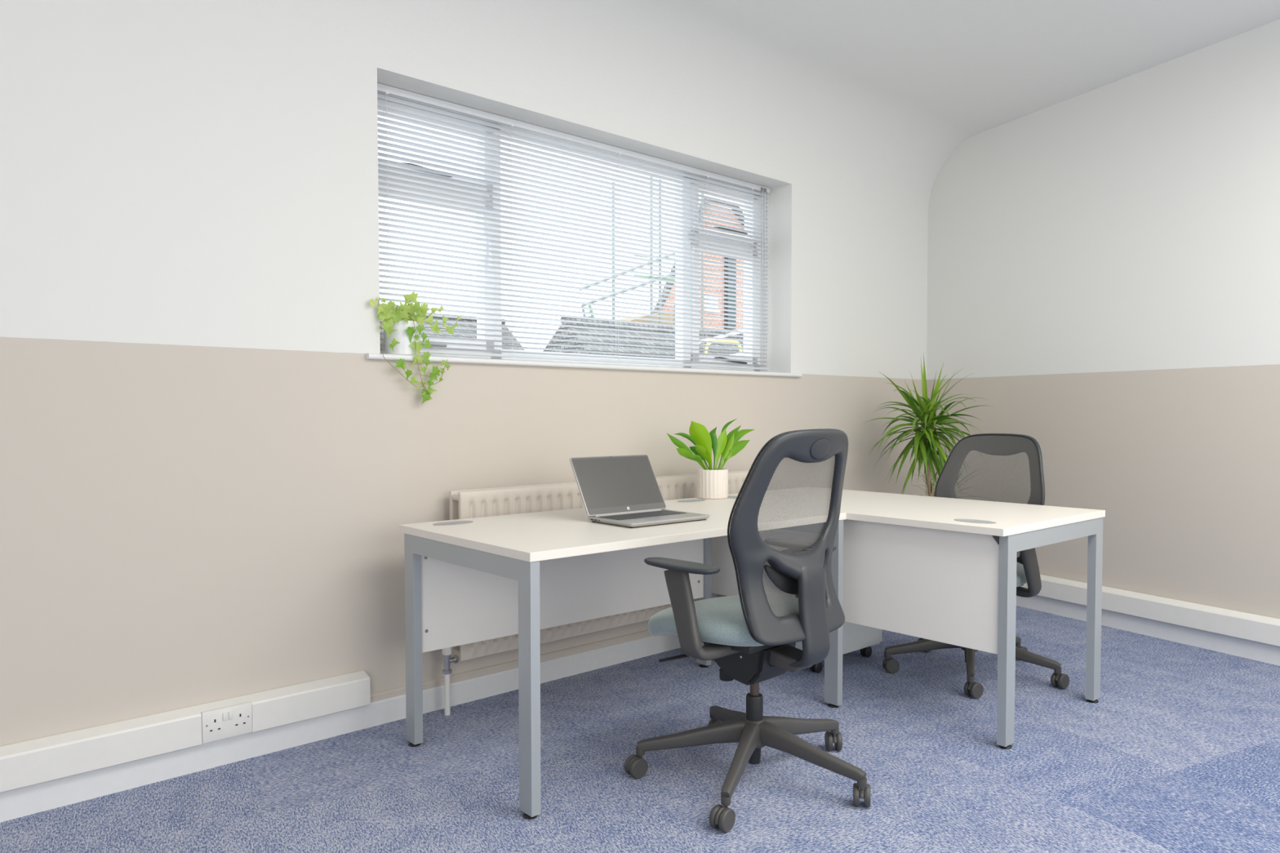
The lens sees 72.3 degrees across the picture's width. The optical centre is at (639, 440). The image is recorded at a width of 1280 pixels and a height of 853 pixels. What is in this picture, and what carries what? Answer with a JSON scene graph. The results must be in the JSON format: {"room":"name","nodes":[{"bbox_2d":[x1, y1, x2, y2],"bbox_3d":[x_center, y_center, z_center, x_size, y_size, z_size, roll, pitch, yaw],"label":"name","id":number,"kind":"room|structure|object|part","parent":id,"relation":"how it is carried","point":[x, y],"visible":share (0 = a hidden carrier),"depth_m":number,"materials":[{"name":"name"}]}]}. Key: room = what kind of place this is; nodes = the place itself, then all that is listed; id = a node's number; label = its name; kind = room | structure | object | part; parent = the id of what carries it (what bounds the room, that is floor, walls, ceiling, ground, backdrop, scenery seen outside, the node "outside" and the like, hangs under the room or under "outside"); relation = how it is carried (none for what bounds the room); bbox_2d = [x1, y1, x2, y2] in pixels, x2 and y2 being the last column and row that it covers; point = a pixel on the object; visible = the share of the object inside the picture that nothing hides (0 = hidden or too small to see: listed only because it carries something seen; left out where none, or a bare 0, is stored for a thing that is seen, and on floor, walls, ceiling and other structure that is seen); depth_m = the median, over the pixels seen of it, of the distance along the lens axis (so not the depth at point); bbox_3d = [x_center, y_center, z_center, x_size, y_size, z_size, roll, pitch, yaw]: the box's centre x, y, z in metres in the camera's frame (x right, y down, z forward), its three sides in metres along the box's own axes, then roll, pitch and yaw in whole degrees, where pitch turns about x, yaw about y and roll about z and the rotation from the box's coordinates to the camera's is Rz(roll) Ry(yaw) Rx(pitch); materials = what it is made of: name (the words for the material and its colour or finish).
{"room":"office","nodes":[
{"label":"office","id":0,"kind":"room"},
{"bbox_2d":[0,0,928,746],"bbox_3d":[-0.832,-0.178,3.361,7.376,2.375,0.320,-2,3,-42],"label":"wall","id":1,"kind":"structure","parent":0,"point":[209,479],"depth_m":2.77,"materials":[{"name":"paint"}]},
{"bbox_2d":[0,670,370,793],"bbox_3d":[-2.144,0.893,1.947,3.242,0.110,0.048,-2,3,-42],"label":"cable trunking","id":2,"kind":"object","parent":1,"relation":"attached to","point":[50,758],"visible":0.88,"depth_m":2.57,"materials":[{"name":"white plastic"}]},
{"bbox_2d":[200,702,252,743],"bbox_3d":[-1.275,0.871,2.707,0.146,0.095,0.018,-2,3,-42],"label":"outlet","id":3,"kind":"object","parent":2,"relation":"attached to","point":[221,723],"visible":1,"depth_m":2.70,"materials":[{"name":"white plastic"}]},
{"bbox_2d":[222,712,226,720],"bbox_3d":[-1.278,0.849,2.696,0.012,0.024,0.006,-2,2,-41],"label":"rocker switch","id":4,"kind":"object","parent":3,"relation":"attached to","point":[224,714],"depth_m":2.69,"materials":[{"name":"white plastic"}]},
{"bbox_2d":[228,711,232,719],"bbox_3d":[-1.265,0.848,2.708,0.012,0.024,0.006,-2,2,-41],"label":"rocker switch","id":5,"kind":"object","parent":3,"relation":"attached to","point":[230,713],"depth_m":2.70,"materials":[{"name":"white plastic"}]},
{"bbox_2d":[0,630,680,822],"bbox_3d":[-0.776,0.939,3.219,7.016,0.113,0.018,-2,3,-42],"label":"baseboard","id":6,"kind":"structure","parent":1,"relation":"attached to","point":[386,706],"depth_m":2.94,"materials":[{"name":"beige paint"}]},
{"bbox_3d":[-0.778,0.896,3.220,7.016,0.028,0.011,-2,3,-42],"label":"moulding","id":7,"kind":"part","parent":6,"relation":"part of","materials":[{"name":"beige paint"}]},
{"bbox_2d":[377,82,770,369],"bbox_3d":[-0.155,-0.839,3.926,2.279,0.967,0.038,-2,3,-42],"label":"blind","id":8,"kind":"object","parent":1,"relation":"attached to","point":[383,89],"visible":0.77,"depth_m":3.75,"materials":[{"name":"white metal"}]},
{"bbox_3d":[-0.930,-0.806,3.221,0.012,0.940,0.031,-2,2,-41],"label":"ladder cord","id":9,"kind":"part","parent":8,"relation":"part of","materials":[{"name":"white fabric"}]},
{"bbox_3d":[-0.527,-0.818,3.588,0.012,0.940,0.031,-2,2,-41],"label":"ladder cord","id":10,"kind":"part","parent":8,"relation":"part of","materials":[{"name":"white fabric"}]},
{"bbox_3d":[-0.156,-0.361,3.943,2.275,0.011,0.023,-2,3,-42],"label":"rail","id":11,"kind":"part","parent":8,"relation":"part of","materials":[{"name":"white metal"}]},
{"bbox_3d":[-0.099,-0.832,3.978,0.012,0.940,0.031,-2,2,-41],"label":"ladder cord","id":12,"kind":"part","parent":8,"relation":"part of","materials":[{"name":"white fabric"}]},
{"bbox_3d":[0.581,-0.853,4.598,0.012,0.940,0.031,-2,2,-41],"label":"ladder cord","id":13,"kind":"part","parent":8,"relation":"part of","materials":[{"name":"white fabric"}]},
{"bbox_3d":[0.664,-0.875,4.645,0.049,0.902,0.004,-2,3,-42],"label":"pull cord","id":14,"kind":"part","parent":8,"relation":"part of","materials":[{"name":"white fabric"}]},
{"bbox_2d":[365,92,802,377],"bbox_3d":[-0.133,-0.817,3.921,2.427,1.008,0.288,-2,3,-42],"label":"window","id":15,"kind":"structure","parent":1,"relation":"attached to","point":[434,357],"depth_m":3.71,"materials":[{"name":"white plastic"}]},
{"bbox_2d":[383,320,420,355],"bbox_3d":[-0.863,-0.370,3.178,0.131,0.122,0.131,-2,2,-41],"label":"pot","id":16,"kind":"object","parent":15,"relation":"on","point":[404,337],"depth_m":3.12,"materials":[{"name":"white ceramic"}]},
{"bbox_2d":[369,291,461,404],"bbox_3d":[-0.818,-0.338,3.190,0.396,0.408,0.173,-2,2,-41],"label":"ivy","id":17,"kind":"object","parent":15,"relation":"on","point":[402,330],"visible":0.97,"depth_m":3.13,"materials":[{"name":"plant"}]},
{"bbox_3d":[-0.852,-0.306,3.110,0.164,0.258,0.077,-2,2,-41],"label":"stem","id":18,"kind":"part","parent":17,"relation":"part of","materials":[{"name":"plant"}]},
{"bbox_3d":[-0.807,-0.298,3.150,0.077,0.286,0.034,1,2,39],"label":"stem","id":19,"kind":"part","parent":17,"relation":"part of","materials":[{"name":"green plant"}]},
{"bbox_3d":[-0.823,-1.143,3.418,0.545,0.264,0.067,-2,3,-42],"label":"fanlight sash","id":20,"kind":"part","parent":15,"relation":"part of","materials":[{"name":"white plastic"}]},
{"bbox_3d":[-0.822,-0.670,3.434,0.545,0.610,0.067,-2,3,-42],"label":"casement sash","id":21,"kind":"part","parent":15,"relation":"part of","materials":[{"name":"white plastic"}]},
{"bbox_3d":[-0.612,-0.767,3.553,0.024,0.150,0.036,-2,2,-41],"label":"handle","id":22,"kind":"part","parent":15,"relation":"part of","materials":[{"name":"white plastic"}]},
{"bbox_3d":[-0.113,-0.323,3.916,2.427,0.021,0.230,-2,3,-42],"label":"sill","id":23,"kind":"part","parent":15,"relation":"part of","materials":[{"name":"white plastic"}]},
{"bbox_3d":[0.428,-1.177,4.558,0.496,0.272,0.067,-2,3,-42],"label":"fanlight sash","id":24,"kind":"part","parent":15,"relation":"part of","materials":[{"name":"white plastic"}]},
{"bbox_3d":[0.429,-0.709,4.573,0.496,0.610,0.067,-2,3,-42],"label":"casement sash","id":25,"kind":"part","parent":15,"relation":"part of","materials":[{"name":"white plastic"}]},
{"bbox_2d":[441,470,750,715],"bbox_3d":[-0.049,0.569,3.795,1.837,0.812,0.132,-2,3,-43],"label":"radiator","id":26,"kind":"object","parent":1,"relation":"attached to","point":[506,500],"visible":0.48,"depth_m":3.40,"materials":[{"name":"metal"}]},
{"bbox_2d":[0,605,1279,852],"bbox_3d":[1.027,1.061,1.155,7.024,0.001,5.668,-2,2,-41],"label":"floor","id":27,"kind":"structure","parent":0,"point":[1178,751],"depth_m":2.65,"materials":[{"name":"blue carpet"}]},
{"bbox_2d":[398,497,846,819],"bbox_3d":[-0.020,0.634,3.088,1.403,0.728,0.778,-2,2,-41],"label":"office desk","id":28,"kind":"object","parent":27,"relation":"on","point":[475,580],"visible":0.98,"depth_m":2.92,"materials":[{"name":"white laminate"}]},
{"bbox_3d":[-0.746,0.649,2.886,0.030,0.689,0.060,-2,2,-41],"label":"leg","id":29,"kind":"part","parent":28,"relation":"part of","materials":[{"name":"silver metal"}]},
{"bbox_3d":[-0.523,0.343,2.619,0.030,0.059,0.620,-2,2,-41],"label":"rail","id":30,"kind":"part","parent":28,"relation":"part of","materials":[{"name":"silver metal"}]},
{"bbox_3d":[-0.300,0.666,2.373,0.030,0.689,0.060,-2,2,-41],"label":"leg","id":31,"kind":"part","parent":28,"relation":"part of","materials":[{"name":"silver metal"}]},
{"bbox_3d":[-0.233,0.491,3.322,1.322,0.389,0.018,-2,2,-41],"label":"modesty panel","id":32,"kind":"part","parent":28,"relation":"part of","materials":[{"name":"white laminate"}]},
{"bbox_2d":[569,454,710,528],"bbox_3d":[-0.001,0.165,3.040,0.358,0.215,0.343,-2,2,-40],"label":"laptop","id":33,"kind":"object","parent":28,"relation":"on","point":[624,491],"visible":1,"depth_m":3.09,"materials":[{"name":"silver metal"}]},
{"bbox_3d":[-0.075,0.154,3.127,0.358,0.198,0.114,-2,2,-40],"label":"lid","id":34,"kind":"part","parent":33,"relation":"part of","materials":[{"name":"silver metal"}]},
{"bbox_3d":[0.276,0.619,3.774,0.030,0.689,0.060,-2,2,-41],"label":"leg","id":35,"kind":"part","parent":28,"relation":"part of","materials":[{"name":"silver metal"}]},
{"bbox_3d":[0.499,0.312,3.507,0.030,0.059,0.620,-2,2,-41],"label":"rail","id":36,"kind":"part","parent":28,"relation":"part of","materials":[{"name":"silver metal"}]},
{"bbox_3d":[0.722,0.635,3.261,0.030,0.689,0.060,-2,2,-41],"label":"leg","id":37,"kind":"part","parent":28,"relation":"part of","materials":[{"name":"silver metal"}]},
{"bbox_2d":[624,428,870,832],"bbox_3d":[0.367,0.488,2.620,0.736,1.049,0.692,-2,3,-43],"label":"office chair","id":38,"kind":"object","parent":27,"relation":"on","point":[752,636],"visible":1,"depth_m":2.46,"materials":[{"name":"grey plastic"}]},
{"bbox_3d":[0.172,0.625,2.574,0.238,0.042,0.037,0,2,-9],"label":"tilt lever","id":39,"kind":"part","parent":38,"relation":"part of","materials":[{"name":"black plastic"}]},
{"bbox_3d":[0.186,0.478,2.506,0.201,0.262,0.163,-2,3,-43],"label":"armrest post","id":40,"kind":"part","parent":38,"relation":"part of","materials":[{"name":"grey plastic"}]},
{"bbox_2d":[647,593,799,646],"bbox_3d":[0.300,0.543,2.670,0.489,0.124,0.439,-2,3,-43],"label":"seat cushion","id":41,"kind":"object","parent":38,"relation":"on","point":[721,620],"depth_m":2.48,"materials":[{"name":"blue fabric"}]},
{"bbox_3d":[0.262,0.686,2.645,0.045,0.070,0.045,-2,3,-43],"label":"tension knob","id":42,"kind":"part","parent":38,"relation":"part of","materials":[{"name":"black plastic"}]},
{"bbox_3d":[0.465,0.259,2.487,0.502,0.588,0.134,-2,3,-43],"label":"frame","id":43,"kind":"part","parent":38,"relation":"part of","materials":[{"name":"grey plastic"}]},
{"bbox_3d":[0.468,0.469,2.773,0.201,0.262,0.163,-2,3,-43],"label":"armrest post","id":44,"kind":"part","parent":38,"relation":"part of","materials":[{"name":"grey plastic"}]},
{"bbox_2d":[795,622,882,673],"bbox_3d":[0.786,0.677,3.947,0.513,0.585,0.415,-2,2,-41],"label":"drawer pedestal","id":45,"kind":"object","parent":27,"relation":"on","point":[855,637],"visible":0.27,"depth_m":3.82,"materials":[{"name":"metal"}]},
{"bbox_3d":[0.950,0.772,4.093,0.018,0.256,0.411,-2,2,-41],"label":"drawer","id":46,"kind":"part","parent":45,"relation":"part of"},
{"bbox_2d":[694,486,1105,749],"bbox_3d":[1.002,0.617,3.591,0.800,0.728,1.403,-2,2,-41],"label":"office desk","id":47,"kind":"object","parent":27,"relation":"on","point":[937,569],"visible":0.63,"depth_m":3.11,"materials":[{"name":"white laminate"}]},
{"bbox_2d":[666,418,754,499],"bbox_3d":[0.335,0.075,3.820,0.546,0.344,0.135,-2,2,-41],"label":"potted plant","id":48,"kind":"object","parent":47,"relation":"on","point":[712,482],"visible":1,"depth_m":3.76,"materials":[{"name":"green plant"}]},
{"bbox_3d":[0.315,0.185,3.806,0.135,0.126,0.135,-2,2,-41],"label":"pot","id":49,"kind":"part","parent":48,"relation":"part of","materials":[{"name":"beige ceramic"}]},
{"bbox_3d":[0.310,0.616,3.881,0.060,0.689,0.030,-2,2,-41],"label":"leg","id":50,"kind":"part","parent":47,"relation":"part of","materials":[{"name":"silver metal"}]},
{"bbox_3d":[0.747,0.489,3.360,0.018,0.389,1.322,-2,2,-41],"label":"modesty panel","id":51,"kind":"part","parent":47,"relation":"part of","materials":[{"name":"white laminate"}]},
{"bbox_3d":[1.198,0.648,2.860,0.060,0.689,0.030,-2,2,-41],"label":"leg","id":52,"kind":"part","parent":47,"relation":"part of","materials":[{"name":"silver metal"}]},
{"bbox_3d":[1.458,0.326,3.076,0.629,0.059,0.030,-2,2,-41],"label":"rail","id":53,"kind":"part","parent":47,"relation":"part of","materials":[{"name":"silver metal"}]},
{"bbox_3d":[1.718,0.633,3.312,0.060,0.689,0.030,-2,2,-41],"label":"leg","id":54,"kind":"part","parent":47,"relation":"part of","materials":[{"name":"silver metal"}]},
{"bbox_2d":[866,352,995,497],"bbox_3d":[1.591,0.233,4.797,0.884,1.414,0.633,-2,2,-41],"label":"dracaena plant","id":55,"kind":"object","parent":27,"relation":"on","point":[926,443],"visible":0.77,"depth_m":4.69,"materials":[{"name":"green plant"}]},
{"bbox_2d":[882,433,1069,698],"bbox_3d":[1.425,0.474,3.691,0.693,1.004,0.699,-1,2,-37],"label":"office chair","id":56,"kind":"object","parent":27,"relation":"on","point":[993,444],"visible":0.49,"depth_m":3.68,"materials":[{"name":"grey plastic"}]},
{"bbox_3d":[1.527,0.262,3.771,0.134,0.588,0.502,-1,2,-37],"label":"frame","id":57,"kind":"part","parent":56,"relation":"part of","materials":[{"name":"grey plastic"}]},
{"bbox_2d":[1016,561,1026,586],"bbox_3d":[1.336,0.557,3.635,0.439,0.124,0.489,-1,2,-37],"label":"seat cushion","id":58,"kind":"object","parent":56,"relation":"on","point":[1020,575],"depth_m":3.49,"materials":[{"name":"blue fabric"}]},
{"bbox_3d":[1.485,0.491,3.502,0.163,0.262,0.201,-1,2,-37],"label":"armrest post","id":59,"kind":"part","parent":56,"relation":"part of","materials":[{"name":"grey plastic"}]},
{"bbox_2d":[208,0,1279,212],"bbox_3d":[1.522,-1.615,1.062,8.383,0.645,7.010,-2,2,-41],"label":"ceiling","id":60,"kind":"structure","parent":0,"point":[869,97],"depth_m":3.86,"materials":[{"name":"white paint"}]},
{"bbox_2d":[925,18,1279,618],"bbox_3d":[3.296,-0.537,2.984,0.200,3.110,5.916,-1,2,-28],"label":"wall","id":61,"kind":"structure","parent":0,"point":[1104,262],"depth_m":4.33,"materials":[{"name":"paint"}]},
{"bbox_2d":[1016,595,1279,666],"bbox_3d":[3.179,0.941,3.023,0.018,0.113,5.811,-1,2,-28],"label":"baseboard","id":62,"kind":"structure","parent":61,"relation":"attached to","point":[1255,651],"depth_m":4.22,"materials":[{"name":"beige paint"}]},
{"bbox_2d":[1020,574,1279,646],"bbox_3d":[3.159,0.852,3.023,0.048,0.110,5.736,-1,2,-28],"label":"cable trunking","id":63,"kind":"object","parent":61,"relation":"attached to","point":[1246,626],"visible":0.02,"depth_m":4.16,"materials":[{"name":"white plastic"}]},
{"label":"outside","id":64,"kind":"structure","parent":0,"visible":0},
{"bbox_3d":[-12.952,3.155,32.238,70.000,0.200,58.400,-2,2,-41],"label":"ground","id":65,"kind":"structure","parent":64,"visible":0},
{"bbox_2d":[379,311,524,350],"bbox_3d":[-6.044,0.335,18.462,7.500,6.328,5.710,-2,2,-41],"label":"house","id":66,"kind":"structure","parent":65,"relation":"on","point":[433,334],"depth_m":19.73,"materials":[{"name":"grey tile"}]},
{"bbox_2d":[579,176,703,327],"bbox_3d":[0.077,-1.050,18.233,0.322,9.098,3.629,2,3,45],"label":"scaffolding","id":67,"kind":"object","parent":65,"relation":"on","point":[613,215],"visible":0.23,"depth_m":18.34,"materials":[{"name":"metal"}]},
{"bbox_2d":[542,315,743,359],"bbox_3d":[1.385,0.732,16.320,6.850,5.659,4.310,-2,2,-41],"label":"roof","id":68,"kind":"structure","parent":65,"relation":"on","point":[562,317],"depth_m":14.43,"materials":[{"name":"grey tile"}]},
{"bbox_2d":[617,311,673,324],"bbox_3d":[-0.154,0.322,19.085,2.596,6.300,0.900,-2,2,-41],"label":"outbuilding","id":69,"kind":"structure","parent":65,"relation":"on","point":[662,313],"depth_m":18.93,"materials":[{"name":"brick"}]},
{"bbox_2d":[653,198,744,330],"bbox_3d":[2.225,-1.512,25.419,3.162,9.545,8.911,0,2,6],"label":"brick house","id":70,"kind":"structure","parent":65,"relation":"on","point":[708,255],"depth_m":22.79,"materials":[{"name":"orange brick"}]},
{"bbox_3d":[1.831,-3.353,22.550,0.520,0.059,0.140,-2,2,-41],"label":"sill","id":71,"kind":"part","parent":70,"relation":"part of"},
{"bbox_2d":[699,329,743,342],"bbox_3d":[1.430,0.896,13.388,1.948,5.524,0.044,-2,2,-41],"label":"handrail","id":72,"kind":"object","parent":65,"relation":"on","point":[731,333],"visible":0.08,"depth_m":13.10,"materials":[{"name":"white metal"}]},
{"bbox_2d":[704,339,742,353],"bbox_3d":[1.182,1.130,12.384,0.765,5.124,0.044,-2,2,-41],"label":"guard rail","id":73,"kind":"object","parent":65,"relation":"on","point":[717,340],"visible":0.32,"depth_m":12.27,"materials":[{"name":"metal"}]},
{"bbox_2d":[730,353,742,355],"bbox_3d":[1.209,1.202,11.747,1.854,5.022,0.044,-2,2,-41],"label":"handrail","id":74,"kind":"object","parent":65,"relation":"on","point":[738,354],"visible":0.03,"depth_m":11.75,"materials":[{"name":"white metal"}]}
]}

